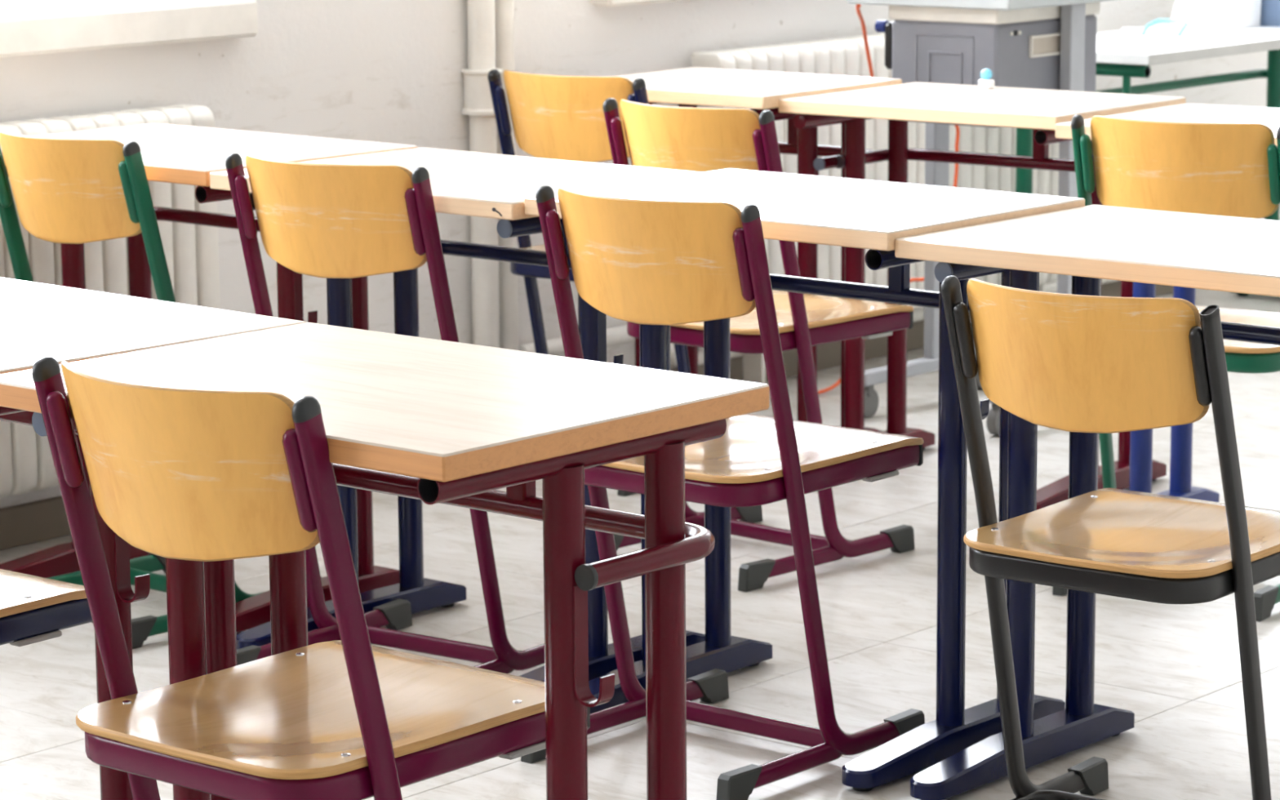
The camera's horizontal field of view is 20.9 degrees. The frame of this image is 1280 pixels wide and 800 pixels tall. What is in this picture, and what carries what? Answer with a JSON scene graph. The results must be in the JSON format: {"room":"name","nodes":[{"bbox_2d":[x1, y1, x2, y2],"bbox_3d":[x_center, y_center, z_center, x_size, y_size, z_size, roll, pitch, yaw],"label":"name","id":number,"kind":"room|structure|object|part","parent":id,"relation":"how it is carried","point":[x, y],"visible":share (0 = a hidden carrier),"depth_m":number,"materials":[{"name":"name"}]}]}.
{"room":"classroom","nodes":[
{"label":"classroom","id":0,"kind":"room"},
{"bbox_2d":[0,288,1279,799],"bbox_3d":[1.462,0.673,4.733,7.270,0.120,12.800,8,13,39],"label":"floor","id":1,"kind":"structure","parent":0,"point":[1176,667],"depth_m":5.87,"materials":[{"name":"grey tile"}]},
{"bbox_2d":[0,568,93,646],"bbox_3d":[-0.965,0.283,4.237,0.410,0.860,0.506,8,13,38],"label":"chair","id":2,"kind":"object","parent":1,"relation":"on","point":[33,609],"visible":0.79,"depth_m":4.25,"materials":[{"name":"brown wood"}]},
{"bbox_3d":[-0.950,0.251,4.250,0.380,0.024,0.457,8,13,38],"label":"seat","id":3,"kind":"part","parent":2,"relation":"part of","materials":[{"name":"brown wood"}]},
{"bbox_3d":[-0.953,0.270,4.250,0.368,0.036,0.431,8,13,38],"label":"seat frame","id":4,"kind":"part","parent":2,"relation":"part of","materials":[{"name":"blue paint"}]},
{"bbox_2d":[0,104,220,497],"bbox_3d":[-1.261,-0.095,6.473,0.127,0.823,1.192,8,13,39],"label":"radiator","id":5,"kind":"object","parent":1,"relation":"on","point":[191,251],"visible":0.24,"depth_m":6.65,"materials":[{"name":"metal"}]},
{"bbox_2d":[0,276,306,799],"bbox_3d":[-0.818,0.301,4.256,0.700,0.815,0.522,9,14,42],"label":"school desk","id":6,"kind":"object","parent":1,"relation":"on","point":[37,320],"visible":0.23,"depth_m":4.12,"materials":[{"name":"white laminate"}]},
{"bbox_3d":[-0.755,0.049,4.284,0.676,0.026,0.231,9,14,42],"label":"rail","id":7,"kind":"part","parent":6,"relation":"part of","materials":[{"name":"metal"}]},
{"bbox_3d":[-0.613,0.348,4.057,0.043,0.733,0.043,9,14,42],"label":"leg","id":8,"kind":"part","parent":6,"relation":"part of","materials":[{"name":"red paint"}]},
{"bbox_3d":[-0.506,0.327,4.173,0.043,0.733,0.043,9,14,42],"label":"leg","id":9,"kind":"part","parent":6,"relation":"part of","materials":[{"name":"red paint"}]},
{"bbox_2d":[0,128,322,648],"bbox_3d":[-0.859,-0.054,6.112,0.410,0.863,0.506,9,14,42],"label":"chair","id":10,"kind":"object","parent":1,"relation":"on","point":[65,190],"visible":0.31,"depth_m":5.86,"materials":[{"name":"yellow wood"}]},
{"bbox_3d":[-0.995,-0.360,5.909,0.344,0.187,0.110,9,14,42],"label":"backrest","id":11,"kind":"part","parent":10,"relation":"part of","materials":[{"name":"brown wood"}]},
{"bbox_2d":[0,122,417,632],"bbox_3d":[-0.815,-0.052,6.236,0.700,0.815,0.522,8,13,40],"label":"school desk","id":12,"kind":"object","parent":1,"relation":"on","point":[183,154],"visible":0.24,"depth_m":6.19,"materials":[{"name":"white laminate"}]},
{"bbox_3d":[-1.042,-0.070,6.415,0.043,0.733,0.043,8,13,40],"label":"leg","id":13,"kind":"part","parent":12,"relation":"part of","materials":[{"name":"red paint"}]},
{"bbox_3d":[-0.937,-0.091,6.534,0.043,0.733,0.043,8,13,40],"label":"leg","id":14,"kind":"part","parent":12,"relation":"part of","materials":[{"name":"red paint"}]},
{"bbox_3d":[-0.754,-0.305,6.264,0.676,0.026,0.231,8,13,40],"label":"rail","id":15,"kind":"part","parent":12,"relation":"part of","materials":[{"name":"red metal"}]},
{"bbox_3d":[-0.606,-0.006,6.041,0.043,0.733,0.043,8,13,40],"label":"leg","id":16,"kind":"part","parent":12,"relation":"part of","materials":[{"name":"red paint"}]},
{"bbox_3d":[-0.501,-0.028,6.160,0.043,0.733,0.043,8,13,40],"label":"leg","id":17,"kind":"part","parent":12,"relation":"part of","materials":[{"name":"red paint"}]},
{"bbox_2d":[31,356,590,799],"bbox_3d":[-0.349,0.371,3.720,0.410,0.859,0.506,8,13,39],"label":"chair","id":18,"kind":"object","parent":1,"relation":"on","point":[202,475],"visible":0.99,"depth_m":3.55,"materials":[{"name":"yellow wood"}]},
{"bbox_3d":[-0.479,0.068,3.512,0.344,0.187,0.110,8,13,39],"label":"backrest","id":19,"kind":"part","parent":18,"relation":"part of","materials":[{"name":"brown wood"}]},
{"bbox_3d":[-0.334,0.334,3.733,0.380,0.024,0.457,8,13,39],"label":"seat","id":20,"kind":"part","parent":18,"relation":"part of","materials":[{"name":"brown wood"}]},
{"bbox_3d":[-0.337,0.352,3.732,0.368,0.036,0.431,8,13,39],"label":"seat frame","id":21,"kind":"part","parent":18,"relation":"part of","materials":[{"name":"paint"}]},
{"bbox_2d":[0,322,768,799],"bbox_3d":[-0.287,0.381,3.784,0.700,0.816,0.522,8,13,40],"label":"school desk","id":22,"kind":"object","parent":1,"relation":"on","point":[432,421],"visible":0.69,"depth_m":3.65,"materials":[{"name":"brown wood"}]},
{"bbox_3d":[-0.514,0.364,3.962,0.043,0.734,0.043,8,13,40],"label":"leg","id":23,"kind":"part","parent":22,"relation":"part of","materials":[{"name":"red paint"}]},
{"bbox_3d":[-0.411,0.342,4.081,0.043,0.734,0.043,8,13,40],"label":"leg","id":24,"kind":"part","parent":22,"relation":"part of","materials":[{"name":"red paint"}]},
{"bbox_3d":[-0.226,0.128,3.814,0.676,0.026,0.231,8,13,40],"label":"rail","id":25,"kind":"part","parent":22,"relation":"part of","materials":[{"name":"red metal"}]},
{"bbox_3d":[-0.075,0.427,3.592,0.043,0.734,0.043,8,13,40],"label":"leg","id":26,"kind":"part","parent":22,"relation":"part of","materials":[{"name":"red paint"}]},
{"bbox_3d":[0.029,0.405,3.711,0.043,0.734,0.043,8,13,40],"label":"leg","id":27,"kind":"part","parent":22,"relation":"part of","materials":[{"name":"red paint"}]},
{"bbox_2d":[225,152,544,674],"bbox_3d":[-0.383,0.019,5.680,0.410,0.864,0.506,7,12,35],"label":"chair","id":28,"kind":"object","parent":1,"relation":"on","point":[315,220],"visible":0.44,"depth_m":5.46,"materials":[{"name":"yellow wood"}]},
{"bbox_3d":[-0.501,-0.285,5.462,0.344,0.187,0.110,7,12,35],"label":"backrest","id":29,"kind":"part","parent":28,"relation":"part of","materials":[{"name":"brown wood"}]},
{"bbox_2d":[209,146,705,681],"bbox_3d":[-0.283,0.029,5.758,0.692,0.815,0.522,8,13,41],"label":"school desk","id":30,"kind":"object","parent":1,"relation":"on","point":[464,183],"visible":0.33,"depth_m":5.78,"materials":[{"name":"white laminate"}]},
{"bbox_3d":[-0.510,0.011,5.940,0.043,0.733,0.043,8,13,41],"label":"leg","id":31,"kind":"part","parent":30,"relation":"part of","materials":[{"name":"blue paint"}]},
{"bbox_3d":[-0.405,-0.011,6.058,0.043,0.733,0.043,8,13,41],"label":"leg","id":32,"kind":"part","parent":30,"relation":"part of","materials":[{"name":"blue paint"}]},
{"bbox_3d":[-0.223,-0.224,5.788,0.676,0.026,0.231,8,13,41],"label":"rail","id":33,"kind":"part","parent":30,"relation":"part of","materials":[{"name":"metal"}]},
{"bbox_3d":[-0.076,0.075,5.564,0.043,0.733,0.043,8,13,41],"label":"leg","id":34,"kind":"part","parent":30,"relation":"part of","materials":[{"name":"blue paint"}]},
{"bbox_3d":[0.029,0.053,5.682,0.043,0.733,0.043,8,13,41],"label":"leg","id":35,"kind":"part","parent":30,"relation":"part of","materials":[{"name":"blue paint"}]},
{"bbox_2d":[487,69,691,496],"bbox_3d":[-0.034,-0.279,7.359,0.410,0.855,0.506,7,13,38],"label":"chair","id":36,"kind":"object","parent":1,"relation":"on","point":[553,117],"visible":0.23,"depth_m":7.13,"materials":[{"name":"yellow wood"}]},
{"bbox_3d":[-0.019,-0.313,7.372,0.380,0.024,0.457,7,13,38],"label":"seat","id":37,"kind":"part","parent":36,"relation":"part of","materials":[{"name":"brown wood"}]},
{"bbox_3d":[-0.022,-0.295,7.372,0.368,0.036,0.431,7,13,38],"label":"seat frame","id":38,"kind":"part","parent":36,"relation":"part of","materials":[{"name":"blue paint"}]},
{"bbox_3d":[-0.159,-0.580,7.147,0.344,0.187,0.110,7,13,38],"label":"backrest","id":39,"kind":"part","parent":36,"relation":"part of","materials":[{"name":"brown wood"}]},
{"bbox_2d":[520,185,924,799],"bbox_3d":[0.132,0.103,5.187,0.410,0.863,0.506,8,13,40],"label":"chair","id":40,"kind":"object","parent":1,"relation":"on","point":[649,262],"visible":0.77,"depth_m":5.03,"materials":[{"name":"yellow wood"}]},
{"bbox_3d":[0.001,-0.202,4.979,0.344,0.187,0.110,8,13,40],"label":"backrest","id":41,"kind":"part","parent":40,"relation":"part of","materials":[{"name":"brown wood"}]},
{"bbox_3d":[0.145,0.092,5.200,0.368,0.036,0.431,8,13,40],"label":"seat frame","id":42,"kind":"part","parent":40,"relation":"part of","materials":[{"name":"paint"}]},
{"bbox_3d":[0.148,0.073,5.200,0.380,0.024,0.457,8,13,40],"label":"seat","id":43,"kind":"part","parent":40,"relation":"part of","materials":[{"name":"brown wood"}]},
{"bbox_2d":[612,66,902,431],"bbox_3d":[0.189,-0.283,7.495,0.565,0.812,0.522,8,13,38],"label":"school desk","id":44,"kind":"object","parent":1,"relation":"on","point":[758,91],"visible":0.22,"depth_m":7.33,"materials":[{"name":"brown wood"}]},
{"bbox_3d":[0.009,-0.292,7.624,0.043,0.730,0.043,8,13,38],"label":"leg","id":45,"kind":"part","parent":44,"relation":"part of","materials":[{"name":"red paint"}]},
{"bbox_3d":[0.108,-0.315,7.747,0.043,0.730,0.043,8,13,38],"label":"leg","id":46,"kind":"part","parent":44,"relation":"part of","materials":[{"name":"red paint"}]},
{"bbox_3d":[0.355,-0.246,7.351,0.043,0.730,0.043,8,13,38],"label":"leg","id":47,"kind":"part","parent":44,"relation":"part of","materials":[{"name":"red paint"}]},
{"bbox_3d":[0.248,-0.538,7.527,0.541,0.026,0.231,8,13,38],"label":"rail","id":48,"kind":"part","parent":44,"relation":"part of","materials":[{"name":"metal"}]},
{"bbox_3d":[0.454,-0.269,7.474,0.043,0.730,0.043,8,13,38],"label":"leg","id":49,"kind":"part","parent":44,"relation":"part of","materials":[{"name":"red paint"}]},
{"bbox_2d":[602,97,915,592],"bbox_3d":[0.217,-0.136,6.509,0.410,0.868,0.506,9,14,43],"label":"chair","id":50,"kind":"object","parent":1,"relation":"on","point":[701,140],"visible":0.48,"depth_m":6.34,"materials":[{"name":"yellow wood"}]},
{"bbox_3d":[0.078,-0.445,6.308,0.344,0.187,0.110,9,14,43],"label":"backrest","id":51,"kind":"part","parent":50,"relation":"part of","materials":[{"name":"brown wood"}]},
{"bbox_3d":[0.231,-0.145,6.522,0.368,0.036,0.431,9,14,43],"label":"seat frame","id":52,"kind":"part","parent":50,"relation":"part of","materials":[{"name":"paint"}]},
{"bbox_3d":[0.234,-0.164,6.522,0.380,0.024,0.457,9,14,43],"label":"seat","id":53,"kind":"part","parent":50,"relation":"part of","materials":[{"name":"brown wood"}]},
{"bbox_2d":[524,168,1084,791],"bbox_3d":[0.251,0.098,5.330,0.692,0.822,0.522,8,13,40],"label":"school desk","id":54,"kind":"object","parent":1,"relation":"on","point":[865,214],"visible":0.38,"depth_m":5.20,"materials":[{"name":"white laminate"}]},
{"bbox_3d":[0.022,0.081,5.508,0.043,0.740,0.043,8,13,40],"label":"leg","id":55,"kind":"part","parent":54,"relation":"part of","materials":[{"name":"blue paint"}]},
{"bbox_3d":[0.125,0.059,5.627,0.043,0.740,0.043,8,13,40],"label":"leg","id":56,"kind":"part","parent":54,"relation":"part of","materials":[{"name":"blue paint"}]},
{"bbox_3d":[0.311,-0.152,5.361,0.676,0.026,0.231,8,13,40],"label":"rail","id":57,"kind":"part","parent":54,"relation":"part of","materials":[{"name":"metal"}]},
{"bbox_3d":[0.462,0.143,5.139,0.043,0.740,0.043,8,13,40],"label":"leg","id":58,"kind":"part","parent":54,"relation":"part of","materials":[{"name":"blue paint"}]},
{"bbox_3d":[0.566,0.121,5.258,0.043,0.740,0.043,8,13,40],"label":"leg","id":59,"kind":"part","parent":54,"relation":"part of","materials":[{"name":"blue paint"}]},
{"bbox_2d":[691,33,1058,383],"bbox_3d":[0.602,-0.498,8.646,0.127,0.823,1.571,8,13,39],"label":"radiator","id":60,"kind":"object","parent":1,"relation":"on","point":[843,56],"visible":0.23,"depth_m":8.43,"materials":[{"name":"metal"}]},
{"bbox_2d":[847,0,1114,435],"bbox_3d":[0.811,-0.454,7.952,0.440,0.978,0.544,8,13,39],"label":"trolley","id":61,"kind":"object","parent":1,"relation":"on","point":[1036,44],"visible":0.55,"depth_m":7.76,"materials":[{"name":"grey metal"}]},
{"bbox_3d":[0.549,-0.845,7.842,0.025,0.028,0.028,8,13,39],"label":"knob","id":62,"kind":"part","parent":61,"relation":"part of","materials":[{"name":"blue paint"}]},
{"bbox_2d":[817,4,959,394],"bbox_3d":[0.547,-0.490,8.247,0.209,0.947,0.720,4,11,23],"label":"power cord","id":63,"kind":"object","parent":61,"relation":"hanging from","point":[857,6],"visible":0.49,"depth_m":8.27,"materials":[{"name":"plastic"}]},
{"bbox_3d":[0.693,-0.515,8.099,0.030,0.848,0.060,8,13,39],"label":"post","id":64,"kind":"part","parent":61,"relation":"part of","materials":[{"name":"grey metal"}]},
{"bbox_3d":[0.678,-0.723,7.721,0.158,0.180,0.006,8,13,39],"label":"panel","id":65,"kind":"part","parent":61,"relation":"part of","materials":[{"name":"grey metal"}]},
{"bbox_3d":[0.679,-0.711,7.721,0.093,0.128,0.007,8,13,39],"label":"vent frame","id":66,"kind":"part","parent":61,"relation":"part of","materials":[{"name":"grey metal"}]},
{"bbox_3d":[0.923,-0.797,7.781,0.012,0.048,0.173,8,13,39],"label":"handle frame","id":67,"kind":"part","parent":61,"relation":"part of","materials":[{"name":"beige plastic"}]},
{"bbox_3d":[0.976,-0.475,7.863,0.030,0.848,0.060,8,13,39],"label":"post","id":68,"kind":"part","parent":61,"relation":"part of","materials":[{"name":"grey metal"}]},
{"bbox_2d":[778,81,1186,510],"bbox_3d":[0.693,-0.223,7.167,0.689,0.802,0.522,8,13,38],"label":"school desk","id":69,"kind":"object","parent":1,"relation":"on","point":[1039,110],"visible":0.48,"depth_m":7.17,"materials":[{"name":"brown wood"}]},
{"bbox_3d":[0.455,-0.240,7.340,0.043,0.720,0.043,8,13,38],"label":"leg","id":70,"kind":"part","parent":69,"relation":"part of","materials":[{"name":"red paint"}]},
{"bbox_3d":[0.554,-0.262,7.463,0.043,0.720,0.043,8,13,38],"label":"leg","id":71,"kind":"part","parent":69,"relation":"part of","materials":[{"name":"red paint"}]},
{"bbox_3d":[0.747,-0.484,7.201,0.676,0.026,0.231,8,13,38],"label":"rail","id":72,"kind":"part","parent":69,"relation":"part of","materials":[{"name":"red metal"}]},
{"bbox_2d":[977,68,994,88],"bbox_3d":[0.730,-0.677,7.308,0.031,0.042,0.025,8,13,39],"label":"snow globe","id":73,"kind":"object","parent":69,"relation":"on","point":[986,82],"visible":1,"depth_m":7.30,"materials":[{"name":"white glass"}]},
{"bbox_3d":[0.907,-0.180,6.985,0.043,0.720,0.043,8,13,38],"label":"leg","id":74,"kind":"part","parent":69,"relation":"part of","materials":[{"name":"red paint"}]},
{"bbox_3d":[1.006,-0.202,7.108,0.043,0.720,0.043,8,13,38],"label":"leg","id":75,"kind":"part","parent":69,"relation":"part of","materials":[{"name":"red paint"}]},
{"bbox_2d":[894,204,1279,799],"bbox_3d":[0.785,0.177,4.894,0.694,0.812,0.522,8,13,40],"label":"school desk","id":76,"kind":"object","parent":1,"relation":"on","point":[1090,244],"visible":0.62,"depth_m":5.00,"materials":[{"name":"brown wood"}]},
{"bbox_3d":[0.558,0.159,5.075,0.043,0.730,0.043,8,13,40],"label":"leg","id":77,"kind":"part","parent":76,"relation":"part of","materials":[{"name":"blue paint"}]},
{"bbox_3d":[0.663,0.137,5.193,0.043,0.730,0.043,8,13,40],"label":"leg","id":78,"kind":"part","parent":76,"relation":"part of","materials":[{"name":"blue paint"}]},
{"bbox_3d":[0.846,-0.078,4.924,0.676,0.026,0.231,8,13,40],"label":"rail","id":79,"kind":"part","parent":76,"relation":"part of","materials":[{"name":"metal"}]},
{"bbox_2d":[940,275,1279,799],"bbox_3d":[0.681,0.222,4.680,0.410,0.800,0.506,7,13,38],"label":"chair","id":80,"kind":"object","parent":1,"relation":"on","point":[1080,363],"visible":1,"depth_m":4.51,"materials":[{"name":"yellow wood"}]},
{"bbox_3d":[0.556,-0.052,4.472,0.344,0.187,0.110,7,13,38],"label":"backrest","id":81,"kind":"part","parent":80,"relation":"part of","materials":[{"name":"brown wood"}]},
{"bbox_3d":[0.696,0.182,4.692,0.380,0.024,0.457,7,13,38],"label":"seat","id":82,"kind":"part","parent":80,"relation":"part of","materials":[{"name":"brown wood"}]},
{"bbox_3d":[0.693,0.201,4.691,0.368,0.036,0.431,7,13,38],"label":"seat frame","id":83,"kind":"part","parent":80,"relation":"part of","materials":[{"name":"grey paint"}]},
{"bbox_2d":[1015,25,1279,297],"bbox_3d":[1.480,-0.571,9.124,0.522,0.785,1.360,8,13,39],"label":"desk","id":84,"kind":"object","parent":1,"relation":"on","point":[1126,55],"visible":0.41,"depth_m":8.78,"materials":[{"name":"white laminate"}]},
{"bbox_3d":[0.969,-0.488,8.755,0.043,0.703,0.043,8,13,39],"label":"leg","id":85,"kind":"part","parent":84,"relation":"part of","materials":[{"name":"green paint"}]},
{"bbox_2d":[1119,22,1164,32],"bbox_3d":[1.334,-0.996,9.189,0.120,0.031,0.180,2,10,11],"label":"paper sheet","id":86,"kind":"object","parent":84,"relation":"on","point":[1133,29],"visible":0.84,"depth_m":9.19,"materials":[{"name":"white paper"}]},
{"bbox_2d":[1141,18,1188,36],"bbox_3d":[1.363,-0.963,8.973,0.111,0.040,0.088,5,12,28],"label":"safety glasses","id":87,"kind":"object","parent":84,"relation":"on","point":[1184,23],"visible":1,"depth_m":8.99,"materials":[{"name":"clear plastic"}]},
{"bbox_3d":[1.377,-0.978,8.996,0.101,0.019,0.029,5,12,28],"label":"frame","id":88,"kind":"part","parent":87,"relation":"part of","materials":[{"name":"white plastic"}]},
{"bbox_3d":[1.458,-0.805,9.099,0.373,0.026,1.336,8,13,39],"label":"rail","id":89,"kind":"part","parent":84,"relation":"part of","materials":[{"name":"green metal"}]},
{"bbox_2d":[1168,0,1261,28],"bbox_3d":[1.544,-1.089,9.309,0.226,0.171,0.108,8,13,39],"label":"carton","id":90,"kind":"object","parent":84,"relation":"on","point":[1234,14],"visible":0.98,"depth_m":9.27,"materials":[{"name":"paper"}]},
{"bbox_2d":[1260,0,1279,26],"bbox_3d":[1.737,-1.102,9.289,0.210,0.200,0.094,8,13,39],"label":"storage box","id":91,"kind":"object","parent":84,"relation":"on","point":[1270,9],"visible":0.71,"depth_m":9.29,"materials":[{"name":"blue plastic"}]},
{"bbox_3d":[1.767,-0.660,9.685,0.043,0.703,0.043,8,13,39],"label":"leg","id":92,"kind":"part","parent":84,"relation":"part of","materials":[{"name":"green paint"}]},
{"bbox_2d":[1052,114,1279,622],"bbox_3d":[1.040,-0.094,6.261,0.410,0.860,0.506,6,12,32],"label":"chair","id":93,"kind":"object","parent":1,"relation":"on","point":[1218,169],"visible":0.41,"depth_m":6.02,"materials":[{"name":"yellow wood"}]},
{"bbox_3d":[0.931,-0.395,6.037,0.344,0.187,0.110,6,12,32],"label":"backrest","id":94,"kind":"part","parent":93,"relation":"part of","materials":[{"name":"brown wood"}]},
{"bbox_3d":[1.054,-0.126,6.276,0.380,0.024,0.457,6,12,32],"label":"seat","id":95,"kind":"part","parent":93,"relation":"part of","materials":[{"name":"brown wood"}]},
{"bbox_3d":[1.051,-0.107,6.275,0.368,0.036,0.431,6,12,32],"label":"seat frame","id":96,"kind":"part","parent":93,"relation":"part of","materials":[{"name":"green paint"}]},
{"bbox_2d":[1055,102,1279,502],"bbox_3d":[1.206,-0.116,6.520,0.700,0.811,0.522,7,13,37],"label":"school desk","id":97,"kind":"object","parent":1,"relation":"on","point":[1181,436],"visible":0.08,"depth_m":6.71,"materials":[{"name":"white laminate"}]},
{"bbox_3d":[0.970,-0.131,6.686,0.043,0.729,0.043,7,13,37],"label":"leg","id":98,"kind":"part","parent":97,"relation":"part of","materials":[{"name":"blue paint"}]},
{"bbox_3d":[1.068,-0.154,6.811,0.043,0.729,0.043,7,13,37],"label":"leg","id":99,"kind":"part","parent":97,"relation":"part of","materials":[{"name":"blue paint"}]},
{"bbox_2d":[0,0,1279,508],"bbox_3d":[-1.230,-1.338,6.669,0.340,3.200,12.800,8,13,39],"label":"wall","id":100,"kind":"structure","parent":0,"point":[382,71],"depth_m":7.40,"materials":[{"name":"white paint"}]},
{"bbox_2d":[0,0,257,57],"bbox_3d":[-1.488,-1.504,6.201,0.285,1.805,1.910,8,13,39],"label":"windowsill","id":101,"kind":"structure","parent":100,"relation":"in","point":[45,28],"depth_m":6.73,"materials":[{"name":"white laminate"}]},
{"bbox_2d":[461,0,502,347],"bbox_3d":[-0.348,-1.472,7.384,0.092,3.200,0.092,8,13,39],"label":"pipe","id":102,"kind":"object","parent":100,"relation":"attached to","point":[477,100],"visible":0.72,"depth_m":7.52,"materials":[{"name":"metal"}]},
{"bbox_2d":[494,0,518,350],"bbox_3d":[-0.302,-1.485,7.452,0.044,3.200,0.044,8,13,39],"label":"pipe","id":103,"kind":"object","parent":100,"relation":"attached to","point":[504,9],"visible":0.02,"depth_m":7.64,"materials":[{"name":"metal"}]},
{"bbox_2d":[0,280,1173,550],"bbox_3d":[-1.083,0.217,6.831,0.014,0.080,12.800,8,13,39],"label":"baseboard","id":104,"kind":"structure","parent":100,"relation":"attached to","point":[30,522],"depth_m":6.78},
{"bbox_2d":[591,0,689,7],"bbox_3d":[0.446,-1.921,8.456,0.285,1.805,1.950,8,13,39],"label":"windowsill","id":105,"kind":"structure","parent":100,"relation":"in","point":[609,3],"depth_m":7.83,"materials":[{"name":"white laminate"}]},
{"bbox_2d":[518,279,1118,366],"bbox_3d":[0.560,-0.232,8.691,0.042,0.137,2.560,8,13,39],"label":"pipe","id":106,"kind":"object","parent":100,"relation":"attached to","point":[617,335],"visible":0.17,"depth_m":7.96,"materials":[{"name":"metal"}]}
]}

